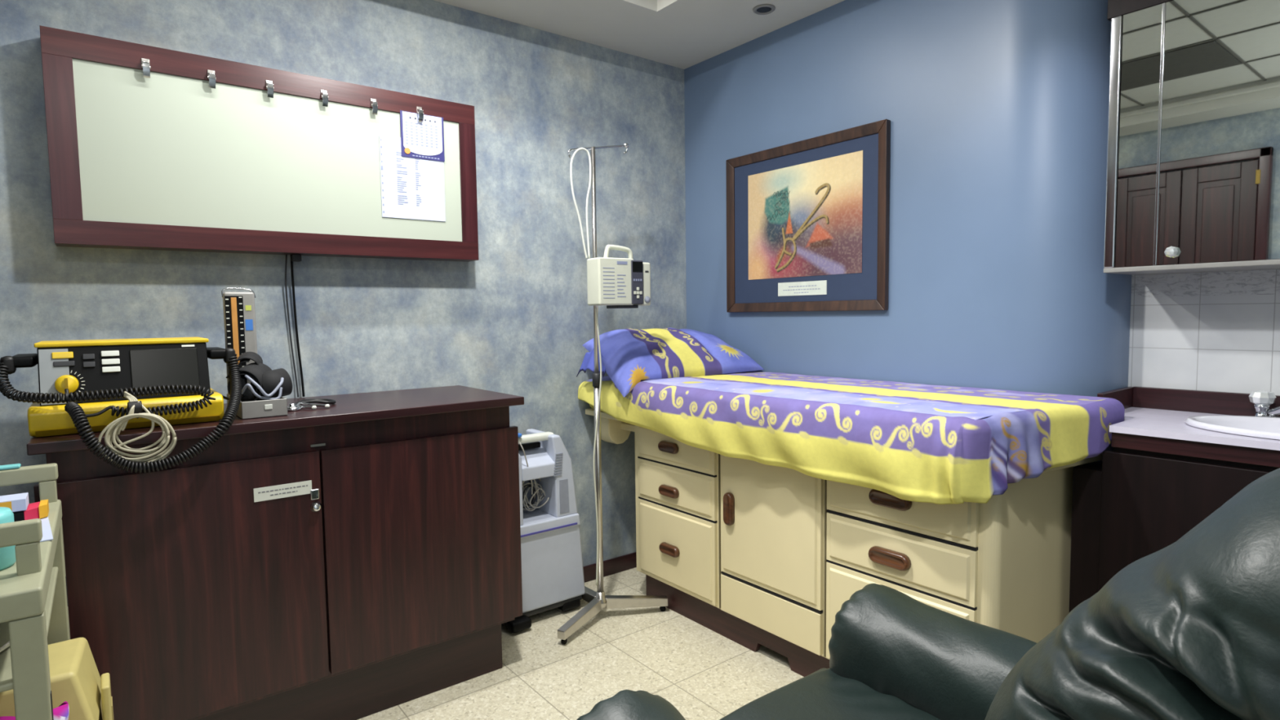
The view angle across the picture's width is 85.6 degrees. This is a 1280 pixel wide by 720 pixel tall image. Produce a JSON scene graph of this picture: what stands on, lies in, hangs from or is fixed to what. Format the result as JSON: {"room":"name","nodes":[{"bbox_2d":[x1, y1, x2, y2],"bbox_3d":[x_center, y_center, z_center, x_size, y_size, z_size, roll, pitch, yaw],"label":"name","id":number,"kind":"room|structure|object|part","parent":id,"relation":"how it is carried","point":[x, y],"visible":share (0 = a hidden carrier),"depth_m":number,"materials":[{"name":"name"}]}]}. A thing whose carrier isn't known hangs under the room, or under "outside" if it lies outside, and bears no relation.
{"room":"examination room","nodes":[
{"label":"examination room","id":0,"kind":"room"},
{"bbox_2d":[0,0,686,566],"bbox_3d":[-1.209,-0.240,2.530,3.600,2.700,0.100,-4,5,-38],"label":"wall","id":1,"kind":"structure","parent":0,"point":[517,319],"depth_m":2.72,"materials":[{"name":"paint"}]},
{"bbox_2d":[39,25,478,262],"bbox_3d":[-1.192,-0.670,2.390,1.300,0.604,0.099,-4,5,-38],"label":"noticeboard","id":2,"kind":"object","parent":1,"relation":"attached to","point":[168,160],"visible":0.99,"depth_m":2.23,"materials":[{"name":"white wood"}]},
{"bbox_2d":[141,57,151,78],"bbox_3d":[-1.482,-0.876,2.075,0.022,0.058,0.020,-4,5,-38],"label":"clip","id":3,"kind":"object","parent":2,"relation":"attached to","point":[145,65],"visible":1,"depth_m":2.07,"materials":[{"name":"metal"}]},
{"bbox_2d":[207,69,216,88],"bbox_3d":[-1.349,-0.885,2.179,0.022,0.058,0.020,-4,5,-38],"label":"clip","id":4,"kind":"object","parent":2,"relation":"attached to","point":[211,73],"visible":1,"depth_m":2.17,"materials":[{"name":"metal"}]},
{"bbox_3d":[-1.196,-0.934,2.373,1.300,0.074,0.099,-4,5,-38],"label":"frame rail","id":5,"kind":"part","parent":2,"relation":"part of","materials":[{"name":"brown wood"}]},
{"bbox_3d":[-1.188,-0.403,2.408,1.300,0.070,0.099,-4,5,-38],"label":"frame rail","id":6,"kind":"part","parent":2,"relation":"part of","materials":[{"name":"brown wood"}]},
{"bbox_2d":[265,80,274,97],"bbox_3d":[-1.220,-0.894,2.280,0.022,0.058,0.020,-4,5,-38],"label":"clip","id":7,"kind":"object","parent":2,"relation":"attached to","point":[269,86],"visible":1,"depth_m":2.27,"materials":[{"name":"metal"}]},
{"bbox_2d":[284,253,304,397],"bbox_3d":[-1.211,-0.118,2.433,0.051,0.503,0.041,-4,5,-38],"label":"wire","id":8,"kind":"object","parent":2,"relation":"hanging from","point":[294,257],"visible":1,"depth_m":2.44,"materials":[{"name":"black plastic"}]},
{"bbox_2d":[320,89,328,106],"bbox_3d":[-1.086,-0.902,2.383,0.022,0.058,0.020,-4,5,-38],"label":"clip","id":9,"kind":"object","parent":2,"relation":"attached to","point":[324,95],"visible":1,"depth_m":2.38,"materials":[{"name":"metal"}]},
{"bbox_2d":[370,97,377,115],"bbox_3d":[-0.955,-0.911,2.486,0.022,0.058,0.020,-4,5,-38],"label":"clip","id":10,"kind":"object","parent":2,"relation":"attached to","point":[374,104],"visible":1,"depth_m":2.48,"materials":[{"name":"metal"}]},
{"bbox_2d":[378,134,445,221],"bbox_3d":[-0.851,-0.678,2.598,0.241,0.295,0.003,-4,5,-38],"label":"paper sheet","id":11,"kind":"object","parent":2,"relation":"attached to","point":[412,188],"visible":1,"depth_m":2.59,"materials":[{"name":"white paper"}]},
{"bbox_2d":[416,106,423,122],"bbox_3d":[-0.822,-0.920,2.589,0.022,0.058,0.020,-4,5,-38],"label":"clip","id":12,"kind":"object","parent":2,"relation":"attached to","point":[420,111],"visible":1,"depth_m":2.58,"materials":[{"name":"metal"}]},
{"bbox_2d":[400,110,444,161],"bbox_3d":[-0.819,-0.843,2.609,0.166,0.166,0.005,-4,5,-38],"label":"calendar","id":13,"kind":"object","parent":12,"relation":"hanging from","point":[424,140],"visible":1,"depth_m":2.61,"materials":[{"name":"white paper"}]},
{"bbox_2d":[582,551,636,582],"bbox_3d":[-1.102,1.069,2.615,3.438,0.075,0.014,-4,5,-38],"label":"baseboard","id":14,"kind":"structure","parent":1,"relation":"attached to","point":[621,563],"depth_m":3.36,"materials":[{"name":"brown wood"}]},
{"bbox_2d":[505,595,582,622],"bbox_3d":[-0.455,1.024,2.943,0.365,0.026,0.210,-4,5,-38],"label":"base","id":15,"kind":"object","parent":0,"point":[566,602],"depth_m":2.88,"materials":[{"name":"grey plastic"}]},
{"bbox_2d":[357,567,804,719],"bbox_3d":[0.095,1.225,1.345,4.050,0.100,3.700,-4,5,-38],"label":"floor","id":16,"kind":"structure","parent":0,"point":[704,673],"depth_m":2.45,"materials":[{"name":"tile"}]},
{"bbox_2d":[0,462,70,719],"bbox_3d":[-1.355,0.735,1.209,0.547,0.936,0.690,-4,5,-38],"label":"trolley","id":17,"kind":"object","parent":16,"relation":"on","point":[34,609],"visible":0.93,"depth_m":1.12,"materials":[{"name":"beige plastic"}]},
{"bbox_2d":[0,640,9,652],"bbox_3d":[-1.098,0.491,1.180,0.056,0.013,0.210,-2,4,-18],"label":"scissors","id":18,"kind":"object","parent":17,"relation":"on","point":[6,645],"visible":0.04,"depth_m":1.18,"materials":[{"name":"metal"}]},
{"bbox_2d":[0,506,16,570],"bbox_3d":[-1.106,0.303,1.160,0.088,0.096,0.088,-4,5,-38],"label":"bottle","id":19,"kind":"object","parent":17,"relation":"on","point":[7,554],"visible":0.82,"depth_m":1.16,"materials":[{"name":"teal plastic"}]},
{"bbox_2d":[0,463,21,470],"bbox_3d":[-1.470,0.243,1.505,0.182,0.008,0.026,-4,5,-38],"label":"packet","id":20,"kind":"object","parent":17,"relation":"on","point":[14,465],"visible":1,"depth_m":1.54,"materials":[{"name":"teal plastic"}]},
{"bbox_3d":[-1.201,0.296,0.996,0.515,0.036,0.024,-4,5,-38],"label":"rail","id":21,"kind":"part","parent":17,"relation":"part of","materials":[{"name":"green plastic"}]},
{"bbox_3d":[-1.013,0.328,1.145,0.030,0.052,0.022,-4,5,-38],"label":"rail post","id":22,"kind":"part","parent":17,"relation":"part of","materials":[{"name":"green plastic"}]},
{"bbox_3d":[-1.551,0.271,1.443,0.515,0.036,0.030,-4,5,-38],"label":"rail","id":23,"kind":"part","parent":17,"relation":"part of","materials":[{"name":"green plastic"}]},
{"bbox_2d":[0,566,58,692],"bbox_3d":[-1.355,0.507,1.196,0.515,0.012,0.645,-4,5,-38],"label":"shelf","id":24,"kind":"object","parent":17,"relation":"attached to","point":[6,672],"depth_m":1.22,"materials":[{"name":"beige plastic"}]},
{"bbox_3d":[-0.959,0.776,1.113,0.042,0.755,0.036,-4,5,-38],"label":"leg","id":25,"kind":"part","parent":17,"relation":"part of","materials":[{"name":"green plastic"}]},
{"bbox_2d":[0,499,62,622],"bbox_3d":[-1.360,0.376,1.185,0.547,0.045,0.685,-4,5,-38],"label":"tray","id":26,"kind":"object","parent":17,"relation":"on","point":[24,590],"depth_m":1.10,"materials":[{"name":"beige plastic"}]},
{"bbox_2d":[12,499,48,521],"bbox_3d":[-1.326,0.321,1.409,0.182,0.028,0.084,-4,5,-38],"label":"carton","id":27,"kind":"object","parent":26,"relation":"in","point":[40,509],"visible":0.72,"depth_m":1.44,"materials":[{"name":"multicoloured cardboard"}]},
{"bbox_2d":[0,492,29,511],"bbox_3d":[-1.338,0.297,1.381,0.172,0.024,0.066,-4,5,-38],"label":"carton","id":28,"kind":"object","parent":27,"relation":"on","point":[15,502],"visible":0.91,"depth_m":1.40,"materials":[{"name":"white cardboard"}]},
{"bbox_2d":[0,701,69,719],"bbox_3d":[-1.159,0.809,1.218,0.255,0.337,0.109,-4,5,-38],"label":"plastic bag","id":29,"kind":"object","parent":17,"relation":"on","point":[60,713],"visible":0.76,"depth_m":1.27,"materials":[{"name":"plastic"}]},
{"bbox_2d":[40,516,53,542],"bbox_3d":[-1.297,0.339,1.375,0.185,0.002,0.340,-4,5,-42],"label":"paper sheet","id":30,"kind":"object","parent":17,"relation":"on","point":[46,531],"visible":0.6,"depth_m":1.37,"materials":[{"name":"white paper"}]},
{"bbox_3d":[-1.360,0.302,1.590,0.030,0.052,0.022,-4,5,-38],"label":"rail post","id":31,"kind":"part","parent":17,"relation":"part of","materials":[{"name":"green plastic"}]},
{"bbox_2d":[0,637,113,719],"bbox_3d":[-1.261,0.802,1.468,0.228,0.321,0.256,-4,5,-38],"label":"bin","id":32,"kind":"object","parent":17,"relation":"on","point":[75,677],"visible":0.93,"depth_m":1.46,"materials":[{"name":"beige plastic"}]},
{"bbox_3d":[-1.354,0.748,1.618,0.042,0.755,0.036,-4,5,-38],"label":"leg","id":33,"kind":"part","parent":17,"relation":"part of","materials":[{"name":"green plastic"}]},
{"bbox_2d":[26,385,524,719],"bbox_3d":[-1.079,0.638,2.261,1.303,0.980,0.552,-4,5,-38],"label":"base cabinet","id":34,"kind":"object","parent":16,"relation":"on","point":[356,557],"visible":0.91,"depth_m":2.02,"materials":[{"name":"brown wood"}]},
{"bbox_2d":[0,337,235,436],"bbox_3d":[-1.420,0.059,1.918,0.504,0.228,0.329,-4,5,-38],"label":"defibrillator","id":35,"kind":"object","parent":34,"relation":"on","point":[82,365],"visible":0.91,"depth_m":1.81,"materials":[{"name":"yellow plastic"}]},
{"bbox_3d":[-1.470,0.041,1.738,0.057,0.136,0.045,-4,5,-38],"label":"control plate","id":36,"kind":"part","parent":35,"relation":"part of","materials":[{"name":"grey plastic"}]},
{"bbox_2d":[64,388,117,417],"bbox_3d":[-1.364,0.105,1.706,0.116,0.070,0.044,-1,4,-8],"label":"cable","id":37,"kind":"object","parent":35,"relation":"attached to","point":[66,390],"visible":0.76,"depth_m":1.71,"materials":[{"name":"black rubber"}]},
{"bbox_2d":[0,362,215,418],"bbox_3d":[-1.351,0.072,1.756,0.459,0.159,0.100,-2,4,-22],"label":"coiled cord","id":38,"kind":"object","parent":35,"relation":"on","point":[33,397],"visible":0.91,"depth_m":1.75,"materials":[{"name":"black rubber"}]},
{"bbox_2d":[97,391,176,467],"bbox_3d":[-1.260,0.175,1.734,0.160,0.193,0.071,-4,5,-38],"label":"bundle","id":39,"kind":"object","parent":35,"relation":"hanging from","point":[114,428],"visible":0.97,"depth_m":1.72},
{"bbox_2d":[127,400,142,413],"bbox_3d":[-1.267,0.120,1.735,0.032,0.034,0.034,-4,5,-38],"label":"strap","id":40,"kind":"object","parent":39,"relation":"attached to","point":[138,406],"visible":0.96,"depth_m":1.73,"materials":[{"name":"black plastic"}]},
{"bbox_2d":[64,353,241,473],"bbox_3d":[-1.212,0.135,1.803,0.198,0.281,0.412,2,5,33],"label":"coiled cord","id":41,"kind":"object","parent":35,"relation":"attached to","point":[76,412],"visible":1,"depth_m":1.74,"materials":[{"name":"black rubber"}]},
{"bbox_2d":[222,394,244,399],"bbox_3d":[-1.210,0.110,2.037,0.117,0.021,0.021,1,4,26],"label":"cable","id":42,"kind":"object","parent":35,"relation":"attached to","point":[242,395],"visible":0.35,"depth_m":2.05,"materials":[{"name":"black rubber"}]},
{"bbox_3d":[-1.196,0.625,1.873,0.634,0.683,0.024,-4,5,-38],"label":"door","id":43,"kind":"part","parent":34,"relation":"part of","materials":[{"name":"brown wood"}]},
{"bbox_2d":[221,287,288,419],"bbox_3d":[-1.168,-0.031,2.086,0.122,0.380,0.288,-4,5,-38],"label":"pressure gauge","id":44,"kind":"object","parent":34,"relation":"on","point":[239,309],"visible":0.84,"depth_m":2.13,"materials":[{"name":"silver metal"}]},
{"bbox_3d":[-1.251,-0.041,2.144,0.049,0.315,0.003,-4,5,-38],"label":"scale plate","id":45,"kind":"part","parent":44,"relation":"part of","materials":[{"name":"black plastic"}]},
{"bbox_2d":[225,351,292,401],"bbox_3d":[-1.148,0.051,2.074,0.171,0.145,0.202,-4,5,-38],"label":"blood pressure cuff","id":46,"kind":"object","parent":44,"relation":"in","point":[266,383],"visible":0.92,"depth_m":2.05,"materials":[{"name":"black fabric"}]},
{"bbox_3d":[-1.086,0.164,2.229,1.303,0.028,0.552,-4,5,-38],"label":"panel","id":47,"kind":"part","parent":34,"relation":"part of","materials":[{"name":"brown wood"}]},
{"bbox_3d":[-1.020,0.375,1.979,0.150,0.038,0.003,-4,5,-38],"label":"label plate","id":48,"kind":"part","parent":34,"relation":"part of","materials":[{"name":"white plastic"}]},
{"bbox_2d":[287,398,336,411],"bbox_3d":[-1.053,0.138,2.218,0.131,0.021,0.205,-2,4,-13],"label":"stethoscope","id":49,"kind":"object","parent":34,"relation":"on","point":[307,403],"visible":0.98,"depth_m":2.19,"materials":[{"name":"black rubber"}]},
{"bbox_3d":[-0.954,0.395,2.030,0.024,0.030,0.006,-4,5,-38],"label":"lock plate","id":50,"kind":"part","parent":34,"relation":"part of","materials":[{"name":"silver metal"}]},
{"bbox_3d":[-0.687,0.591,2.269,0.647,0.683,0.024,-4,5,-38],"label":"door","id":51,"kind":"part","parent":34,"relation":"part of","materials":[{"name":"brown wood"}]},
{"bbox_2d":[505,428,585,632],"bbox_3d":[-0.448,0.689,2.912,0.382,0.774,0.277,-4,5,-38],"label":"oxygen concentrator","id":52,"kind":"object","parent":16,"relation":"on","point":[553,571],"visible":0.66,"depth_m":2.86,"materials":[{"name":"grey plastic"}]},
{"bbox_2d":[522,480,536,507],"bbox_3d":[-0.474,0.567,2.909,0.094,0.121,0.045,-4,5,-38],"label":"cable","id":53,"kind":"object","parent":52,"relation":"in","point":[528,485],"visible":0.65,"depth_m":2.90,"materials":[{"name":"grey plastic"}]},
{"bbox_2d":[519,442,549,511],"bbox_3d":[-0.445,0.478,2.852,0.181,0.317,0.151,-4,5,-38],"label":"tubing","id":54,"kind":"object","parent":52,"relation":"in","point":[539,496],"visible":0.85,"depth_m":2.88,"materials":[{"name":"plastic"}]},
{"bbox_3d":[-0.466,0.322,2.821,0.250,0.030,0.045,-4,5,-38],"label":"handle","id":55,"kind":"part","parent":52,"relation":"part of","materials":[{"name":"white plastic"}]},
{"bbox_2d":[518,445,556,481],"bbox_3d":[-0.455,0.421,2.864,0.160,0.113,0.160,-4,5,-38],"label":"box","id":56,"kind":"object","parent":52,"relation":"attached to","point":[541,460],"depth_m":2.83,"materials":[{"name":"grey plastic"}]},
{"bbox_2d":[559,479,569,513],"bbox_3d":[-0.315,0.567,2.880,0.045,0.140,0.004,-4,5,-38],"label":"vent","id":57,"kind":"object","parent":52,"relation":"attached to","point":[564,484],"depth_m":2.88,"materials":[{"name":"grey plastic"}]},
{"bbox_2d":[557,142,667,644],"bbox_3d":[-0.223,0.089,2.879,0.529,1.970,0.429,-4,5,-38],"label":"stand","id":58,"kind":"object","parent":16,"relation":"on","point":[597,601],"visible":0.95,"depth_m":2.83,"materials":[{"name":"metal"}]},
{"bbox_3d":[-0.238,1.029,2.755,0.036,0.060,0.265,1,4,29],"label":"leg","id":59,"kind":"part","parent":58,"relation":"part of","materials":[{"name":"metal"}]},
{"bbox_2d":[569,147,591,258],"bbox_3d":[-0.229,-0.618,2.726,0.100,0.432,0.015,-4,5,-38],"label":"drip line","id":60,"kind":"object","parent":58,"relation":"hanging from","point":[580,148],"visible":1,"depth_m":2.74,"materials":[{"name":"white plastic"}]},
{"bbox_3d":[-0.245,1.012,3.017,0.036,0.060,0.265,-3,5,-32],"label":"leg","id":61,"kind":"part","parent":58,"relation":"part of","materials":[{"name":"metal"}]},
{"bbox_2d":[593,307,601,585],"bbox_3d":[-0.170,0.358,2.812,0.047,1.141,0.020,-3,4,-25],"label":"power cord","id":62,"kind":"object","parent":58,"relation":"attached to","point":[596,310],"visible":1,"depth_m":2.81,"materials":[{"name":"white plastic"}]},
{"bbox_3d":[-0.166,-0.838,2.781,0.293,0.087,0.008,-4,5,-38],"label":"hook arm","id":63,"kind":"part","parent":58,"relation":"part of","materials":[{"name":"silver metal"}]},
{"bbox_2d":[586,244,650,308],"bbox_3d":[-0.093,-0.336,2.797,0.249,0.254,0.152,-3,5,-32],"label":"pump","id":64,"kind":"object","parent":58,"relation":"attached to","point":[611,282],"visible":1,"depth_m":2.73,"materials":[{"name":"white plastic"}]},
{"bbox_3d":[-0.087,-0.431,2.777,0.139,0.061,0.018,-3,5,-34],"label":"carry handle","id":65,"kind":"part","parent":64,"relation":"part of","materials":[{"name":"white plastic"}]},
{"bbox_3d":[-0.020,-0.312,2.781,0.056,0.174,0.040,-3,5,-34],"label":"control panel","id":66,"kind":"part","parent":64,"relation":"part of","materials":[{"name":"grey plastic"}]},
{"bbox_3d":[0.003,-0.310,2.836,0.044,0.174,0.089,-3,5,-34],"label":"door","id":67,"kind":"part","parent":64,"relation":"part of","materials":[{"name":"white plastic"}]},
{"bbox_3d":[-0.014,1.015,2.917,0.265,0.060,0.036,-2,4,-11],"label":"leg","id":68,"kind":"part","parent":58,"relation":"part of","materials":[{"name":"metal"}]},
{"bbox_2d":[585,408,1102,676],"bbox_3d":[0.592,0.665,2.690,0.651,0.825,1.904,-4,5,-38],"label":"table base","id":69,"kind":"object","parent":16,"relation":"on","point":[755,554],"visible":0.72,"depth_m":2.30,"materials":[{"name":"beige paint"}]},
{"bbox_3d":[0.114,0.359,2.839,0.020,0.044,0.115,-4,5,-38],"label":"handle","id":70,"kind":"part","parent":69,"relation":"part of","materials":[{"name":"brown wood"}]},
{"bbox_3d":[0.116,0.543,2.852,0.020,0.044,0.115,-4,5,-38],"label":"handle","id":71,"kind":"part","parent":69,"relation":"part of","materials":[{"name":"brown wood"}]},
{"bbox_3d":[0.119,0.788,2.868,0.020,0.044,0.115,-4,5,-38],"label":"handle","id":72,"kind":"part","parent":69,"relation":"part of","materials":[{"name":"brown wood"}]},
{"bbox_3d":[0.139,0.358,2.840,0.022,0.150,0.480,-4,5,-38],"label":"drawer","id":73,"kind":"part","parent":69,"relation":"part of","materials":[{"name":"beige paint"}]},
{"bbox_3d":[0.142,0.526,2.852,0.022,0.171,0.480,-4,5,-38],"label":"drawer","id":74,"kind":"part","parent":69,"relation":"part of","materials":[{"name":"beige paint"}]},
{"bbox_3d":[0.145,0.783,2.869,0.022,0.327,0.480,-4,5,-38],"label":"drawer","id":75,"kind":"part","parent":69,"relation":"part of","materials":[{"name":"beige paint"}]},
{"bbox_3d":[0.329,0.556,2.579,0.020,0.125,0.046,-4,5,-38],"label":"handle","id":76,"kind":"part","parent":69,"relation":"part of","materials":[{"name":"brown wood"}]},
{"bbox_3d":[0.460,0.902,2.479,0.017,0.140,0.465,-4,5,-38],"label":"panel","id":77,"kind":"part","parent":69,"relation":"part of","materials":[{"name":"beige paint"}]},
{"bbox_3d":[0.453,0.562,2.455,0.022,0.515,0.465,-4,5,-38],"label":"door","id":78,"kind":"part","parent":69,"relation":"part of","materials":[{"name":"beige paint"}]},
{"bbox_3d":[0.739,0.591,2.056,0.020,0.050,0.135,-4,5,-38],"label":"handle","id":79,"kind":"part","parent":69,"relation":"part of","materials":[{"name":"brown wood"}]},
{"bbox_3d":[0.736,0.412,2.044,0.020,0.050,0.135,-4,5,-38],"label":"handle","id":80,"kind":"part","parent":69,"relation":"part of","materials":[{"name":"brown wood"}]},
{"bbox_3d":[0.763,0.830,2.080,0.022,0.322,0.486,-4,5,-38],"label":"drawer","id":81,"kind":"part","parent":69,"relation":"part of","materials":[{"name":"beige paint"}]},
{"bbox_3d":[0.759,0.584,2.063,0.022,0.156,0.486,-4,5,-38],"label":"drawer","id":82,"kind":"part","parent":69,"relation":"part of","materials":[{"name":"beige paint"}]},
{"bbox_3d":[0.757,0.411,2.052,0.022,0.168,0.486,-4,5,-38],"label":"drawer","id":83,"kind":"part","parent":69,"relation":"part of","materials":[{"name":"beige paint"}]},
{"bbox_3d":[0.587,0.182,2.655,0.636,0.142,1.891,-4,5,-38],"label":"mattress","id":84,"kind":"object","parent":69,"relation":"on","visible":0},
{"bbox_2d":[577,370,1124,504],"bbox_3d":[0.577,0.214,2.619,0.701,0.253,1.948,-4,5,-38],"label":"sheet","id":85,"kind":"object","parent":84,"relation":"on","point":[911,442],"visible":0.88,"depth_m":2.05,"materials":[{"name":"fabric"}]},
{"bbox_2d":[576,327,764,397],"bbox_3d":[0.133,-0.007,3.133,0.750,0.274,0.486,-4,5,-38],"label":"pillow","id":86,"kind":"object","parent":85,"relation":"on","point":[629,356],"visible":0.98,"depth_m":3.02,"materials":[{"name":"fabric"}]},
{"bbox_2d":[577,467,1279,719],"bbox_3d":[0.537,0.631,1.053,0.999,1.113,1.050,-4,5,-38],"label":"armchair","id":87,"kind":"object","parent":16,"relation":"on","point":[1188,629],"visible":1,"depth_m":0.76,"materials":[{"name":"green leather"}]},
{"bbox_3d":[0.150,0.720,0.956,0.259,0.259,0.705,-4,5,-38],"label":"armrest","id":88,"kind":"part","parent":87,"relation":"part of","materials":[{"name":"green leather"}]},
{"bbox_2d":[719,668,940,719],"bbox_3d":[0.411,0.786,1.236,0.550,0.131,0.621,-4,5,-38],"label":"seat cushion","id":89,"kind":"object","parent":87,"relation":"on","point":[824,694],"depth_m":1.44,"materials":[{"name":"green leather"}]},
{"bbox_3d":[0.733,0.681,1.409,0.259,0.260,0.705,-4,5,-38],"label":"armrest","id":90,"kind":"part","parent":87,"relation":"part of","materials":[{"name":"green leather"}]},
{"bbox_3d":[0.688,0.477,0.853,0.569,0.782,0.563,-4,5,-38],"label":"backrest","id":91,"kind":"part","parent":87,"relation":"part of","materials":[{"name":"green leather"}]},
{"bbox_2d":[1068,386,1279,613],"bbox_3d":[1.875,0.629,1.666,0.485,1.000,1.367,-4,5,-38],"label":"vanity unit","id":92,"kind":"object","parent":16,"relation":"on","point":[1163,475],"visible":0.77,"depth_m":1.92,"materials":[{"name":"brown wood"}]},
{"bbox_3d":[1.473,0.656,1.828,0.018,0.775,0.455,-4,5,-38],"label":"door","id":93,"kind":"part","parent":92,"relation":"part of","materials":[{"name":"brown wood"}]},
{"bbox_2d":[1109,406,1279,450],"bbox_3d":[1.870,0.207,1.637,0.485,0.018,1.365,-4,5,-38],"label":"countertop","id":94,"kind":"structure","parent":92,"relation":"on","point":[1166,424],"depth_m":1.89,"materials":[{"name":"laminate"}]},
{"bbox_2d":[1184,415,1279,439],"bbox_3d":[1.724,0.243,1.770,0.338,0.140,0.534,-4,5,-38],"label":"basin","id":95,"kind":"object","parent":94,"relation":"in","point":[1263,427],"visible":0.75,"depth_m":1.94,"materials":[{"name":"white ceramic"}]},
{"bbox_2d":[1248,391,1279,417],"bbox_3d":[1.835,0.134,1.946,0.138,0.086,0.164,-1,4,-2],"label":"tap","id":96,"kind":"object","parent":94,"relation":"on","point":[1262,401],"visible":0.81,"depth_m":1.98,"materials":[{"name":"silver metal"}]},
{"bbox_3d":[1.796,0.110,1.996,0.060,0.042,0.057,-4,5,-38],"label":"knob","id":97,"kind":"part","parent":96,"relation":"part of","materials":[{"name":"clear glass"}]},
{"bbox_3d":[1.799,0.141,1.924,0.034,0.051,0.129,0,4,16],"label":"spout","id":98,"kind":"part","parent":96,"relation":"part of","materials":[{"name":"silver metal"}]},
{"bbox_2d":[433,0,844,69],"bbox_3d":[0.060,-1.379,1.170,4.050,0.120,3.700,-4,5,-38],"label":"ceiling","id":99,"kind":"structure","parent":0,"point":[683,34],"depth_m":2.92,"materials":[{"name":"paint"}]},
{"bbox_2d":[752,4,775,14],"bbox_3d":[0.507,-1.431,2.827,0.090,0.008,0.090,-4,5,-38],"label":"recessed light","id":100,"kind":"object","parent":99,"relation":"in","point":[762,9],"visible":1,"depth_m":2.82,"materials":[{"name":"silver metal"}]},
{"bbox_2d":[684,0,1131,451],"bbox_3d":[0.819,-0.292,2.894,2.003,2.700,0.256,3,5,43],"label":"wall","id":101,"kind":"structure","parent":0,"point":[997,111],"depth_m":2.46,"materials":[{"name":"blue paint"}]},
{"bbox_2d":[725,119,890,312],"bbox_3d":[0.685,-0.571,2.981,0.026,0.722,0.852,-4,5,-38],"label":"framed picture","id":102,"kind":"object","parent":101,"relation":"attached to","point":[807,220],"visible":1,"depth_m":2.92,"materials":[{"name":"brown wood"}]},
{"bbox_2d":[747,150,862,279],"bbox_3d":[0.691,-0.599,2.972,0.001,0.478,0.610,-4,5,-38],"label":"print","id":103,"kind":"object","parent":102,"relation":"attached to","point":[805,219],"depth_m":2.94},
{"bbox_2d":[1107,0,1173,21],"bbox_3d":[1.988,-1.176,1.524,0.298,0.380,1.565,-4,5,-38],"label":"trim","id":104,"kind":"structure","parent":101,"relation":"attached to","point":[1116,8],"depth_m":2.02,"materials":[{"name":"brown wood"}]},
{"bbox_2d":[1097,386,1279,416],"bbox_3d":[1.951,0.159,1.698,0.278,0.068,1.367,-4,5,-38],"label":"backsplash","id":105,"kind":"structure","parent":101,"relation":"attached to","point":[1172,399],"depth_m":2.18,"materials":[{"name":"brown wood"}]},
{"bbox_2d":[1128,269,1279,395],"bbox_3d":[1.593,-0.271,2.432,0.100,2.700,3.700,-4,5,-38],"label":"tiled wall","id":106,"kind":"structure","parent":0,"point":[1217,331],"depth_m":2.15,"materials":[{"name":"white tile"}]},
{"bbox_2d":[1103,0,1279,275],"bbox_3d":[1.927,-0.615,1.627,0.324,0.750,1.353,-4,5,-38],"label":"upper cabinet","id":107,"kind":"object","parent":106,"relation":"attached to","point":[1193,172],"visible":1,"depth_m":1.91,"materials":[{"name":"silver mirror"}]},
{"bbox_3d":[1.454,-0.642,2.017,0.010,0.734,0.095,-4,5,-38],"label":"mirror door","id":108,"kind":"part","parent":107,"relation":"part of","materials":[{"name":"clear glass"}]},
{"bbox_3d":[1.502,-0.306,1.956,0.026,0.032,0.032,-4,5,-38],"label":"knob","id":109,"kind":"part","parent":107,"relation":"part of","materials":[{"name":"clear glass"}]},
{"bbox_3d":[1.940,-0.249,1.658,0.302,0.014,1.353,-4,5,-38],"label":"trim","id":110,"kind":"part","parent":107,"relation":"part of","materials":[{"name":"silver metal"}]},
{"bbox_3d":[1.683,-0.626,1.726,0.010,0.734,0.630,-4,5,-38],"label":"mirror door","id":111,"kind":"part","parent":107,"relation":"part of","materials":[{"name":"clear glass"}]}
]}

